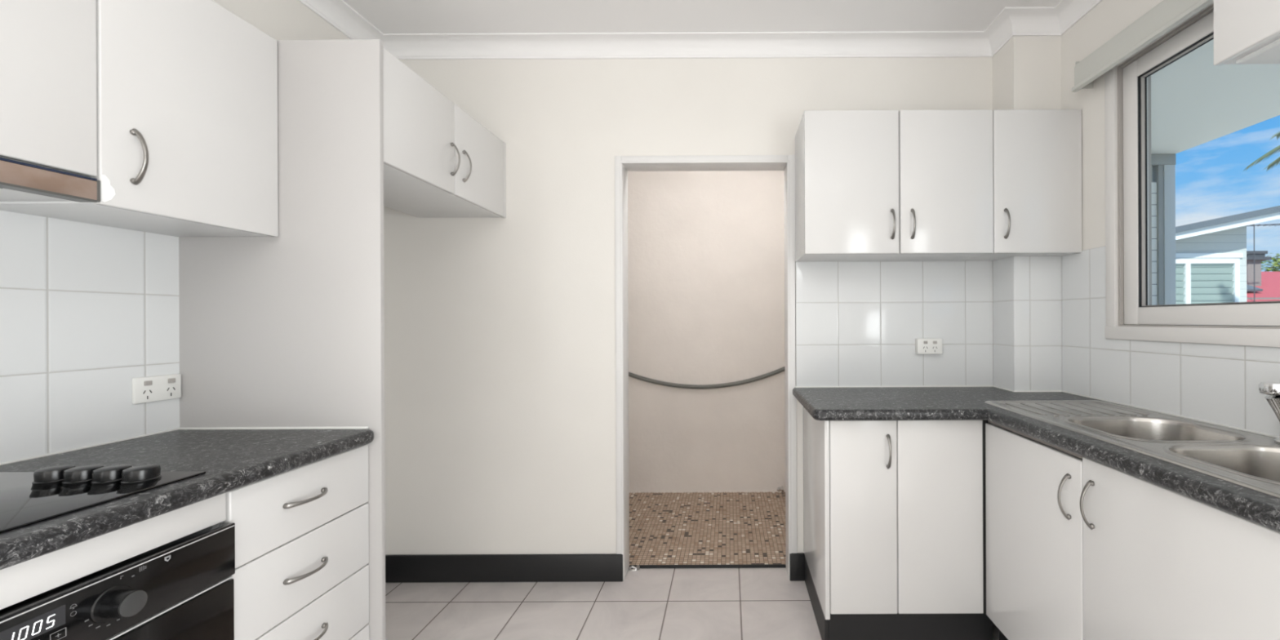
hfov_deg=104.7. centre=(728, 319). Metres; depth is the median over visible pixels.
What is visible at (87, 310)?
wall
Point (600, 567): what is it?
baseboard
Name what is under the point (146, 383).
switch
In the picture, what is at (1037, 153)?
upper cabinet
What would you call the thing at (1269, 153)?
palm tree
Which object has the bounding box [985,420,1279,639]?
base cabinet
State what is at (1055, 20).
trim
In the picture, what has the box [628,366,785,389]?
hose
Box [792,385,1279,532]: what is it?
countertop
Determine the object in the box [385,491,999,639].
floor
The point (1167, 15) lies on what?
roller blind
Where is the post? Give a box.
[1151,154,1175,305]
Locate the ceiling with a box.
[342,0,1061,33]
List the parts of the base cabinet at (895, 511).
panel, door, handle, door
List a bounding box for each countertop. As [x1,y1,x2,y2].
[0,426,373,569]
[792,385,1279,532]
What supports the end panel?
on the floor
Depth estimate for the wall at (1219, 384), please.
1.85 m
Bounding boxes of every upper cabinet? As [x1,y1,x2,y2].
[0,0,97,176]
[0,0,278,236]
[382,47,506,217]
[795,109,993,262]
[961,109,1082,261]
[1213,0,1279,65]
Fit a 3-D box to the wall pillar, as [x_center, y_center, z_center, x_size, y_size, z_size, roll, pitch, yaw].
[1.355,-0.048,2.221,0.216,2.544,0.177,0,0,0]
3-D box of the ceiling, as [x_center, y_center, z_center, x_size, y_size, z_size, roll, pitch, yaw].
[-0.102,-1.374,-0.495,3.357,0.120,5.850,0,0,0]
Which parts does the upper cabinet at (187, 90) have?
handle, door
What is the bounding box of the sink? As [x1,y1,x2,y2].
[984,400,1279,497]
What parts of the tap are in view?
knob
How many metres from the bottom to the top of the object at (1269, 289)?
7.350 m
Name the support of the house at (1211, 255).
on the ground
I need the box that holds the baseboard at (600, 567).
[385,552,804,582]
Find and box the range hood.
[0,156,100,202]
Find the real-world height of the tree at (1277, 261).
9.097 m
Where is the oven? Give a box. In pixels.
[0,522,235,639]
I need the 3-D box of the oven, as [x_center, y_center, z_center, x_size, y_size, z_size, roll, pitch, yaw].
[-1.305,0.756,0.750,0.571,0.640,0.596,0,0,0]
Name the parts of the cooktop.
knob, knob, knob, knob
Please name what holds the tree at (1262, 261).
on the ground
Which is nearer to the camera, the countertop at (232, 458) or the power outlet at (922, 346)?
the countertop at (232, 458)
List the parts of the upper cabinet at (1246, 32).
light rail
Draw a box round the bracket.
[628,564,639,571]
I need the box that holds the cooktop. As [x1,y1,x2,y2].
[0,464,205,533]
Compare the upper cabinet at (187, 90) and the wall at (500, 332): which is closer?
the upper cabinet at (187, 90)
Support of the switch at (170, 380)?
attached to the power outlet at (157, 388)
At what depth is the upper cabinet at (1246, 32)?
1.11 m
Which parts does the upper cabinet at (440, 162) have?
door, handle, handle, door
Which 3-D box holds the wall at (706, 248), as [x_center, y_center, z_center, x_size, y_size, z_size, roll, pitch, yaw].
[-0.103,0.026,3.513,2.106,2.392,0.114,0,0,0]
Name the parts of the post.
board panel, post, corner post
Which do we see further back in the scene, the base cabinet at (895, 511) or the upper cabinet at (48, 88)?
the base cabinet at (895, 511)
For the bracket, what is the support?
on the floor
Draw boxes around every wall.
[0,0,350,462]
[383,57,993,555]
[627,170,785,493]
[1061,0,1279,436]
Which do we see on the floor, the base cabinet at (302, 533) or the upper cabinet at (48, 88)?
the base cabinet at (302, 533)
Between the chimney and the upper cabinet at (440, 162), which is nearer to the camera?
the upper cabinet at (440, 162)
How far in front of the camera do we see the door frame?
2.30 m
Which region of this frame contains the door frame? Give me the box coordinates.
[614,155,797,581]
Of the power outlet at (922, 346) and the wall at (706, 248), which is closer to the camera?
the power outlet at (922, 346)
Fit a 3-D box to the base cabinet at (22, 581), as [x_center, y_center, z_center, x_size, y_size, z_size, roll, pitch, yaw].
[-1.362,0.802,0.743,0.574,0.868,0.614,0,0,0]
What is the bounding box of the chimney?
[1246,250,1271,285]
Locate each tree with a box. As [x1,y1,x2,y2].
[1244,131,1279,170]
[1261,253,1279,271]
[1261,260,1275,271]
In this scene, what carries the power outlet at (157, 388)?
attached to the wall at (87, 310)
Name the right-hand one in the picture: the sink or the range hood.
the sink
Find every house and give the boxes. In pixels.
[1175,205,1279,304]
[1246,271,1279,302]
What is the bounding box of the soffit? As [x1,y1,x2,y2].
[1151,39,1279,154]
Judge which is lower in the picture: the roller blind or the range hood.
the range hood
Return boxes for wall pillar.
[992,35,1062,391]
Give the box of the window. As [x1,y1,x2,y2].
[1104,2,1279,347]
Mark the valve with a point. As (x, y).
(779, 489)
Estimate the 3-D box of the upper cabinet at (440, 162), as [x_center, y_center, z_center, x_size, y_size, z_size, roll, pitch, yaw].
[-1.243,-0.658,1.894,0.446,0.353,0.830,0,0,0]
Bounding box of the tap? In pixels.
[1258,382,1279,443]
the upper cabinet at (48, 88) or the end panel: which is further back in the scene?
the end panel
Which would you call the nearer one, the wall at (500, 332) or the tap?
the tap
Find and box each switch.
[143,380,152,386]
[168,377,175,382]
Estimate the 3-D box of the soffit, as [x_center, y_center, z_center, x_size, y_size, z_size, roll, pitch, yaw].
[2.451,-1.301,0.615,1.746,0.140,6.230,0,0,0]
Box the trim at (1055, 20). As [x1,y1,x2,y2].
[297,0,1102,59]
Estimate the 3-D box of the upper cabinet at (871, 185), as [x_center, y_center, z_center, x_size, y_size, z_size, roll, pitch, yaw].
[0.702,-0.571,2.141,0.779,0.592,0.323,0,0,0]
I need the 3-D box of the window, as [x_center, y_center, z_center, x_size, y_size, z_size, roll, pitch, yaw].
[1.513,-0.462,1.530,0.136,1.069,0.700,0,0,0]
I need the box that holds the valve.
[777,485,783,494]
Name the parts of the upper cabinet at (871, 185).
door, handle, handle, door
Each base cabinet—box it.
[0,493,226,609]
[221,444,368,639]
[802,405,992,639]
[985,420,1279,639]
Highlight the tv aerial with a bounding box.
[1246,223,1279,302]
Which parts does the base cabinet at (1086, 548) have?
door, rail, handle, handle, door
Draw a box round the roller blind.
[1071,0,1213,92]
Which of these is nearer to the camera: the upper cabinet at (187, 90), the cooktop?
the cooktop
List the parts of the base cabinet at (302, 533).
drawer, drawer, handle, handle, drawer, handle, drawer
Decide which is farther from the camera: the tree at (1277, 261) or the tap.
the tree at (1277, 261)
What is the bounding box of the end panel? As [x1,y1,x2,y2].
[178,39,386,639]
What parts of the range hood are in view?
underside panel, rail trim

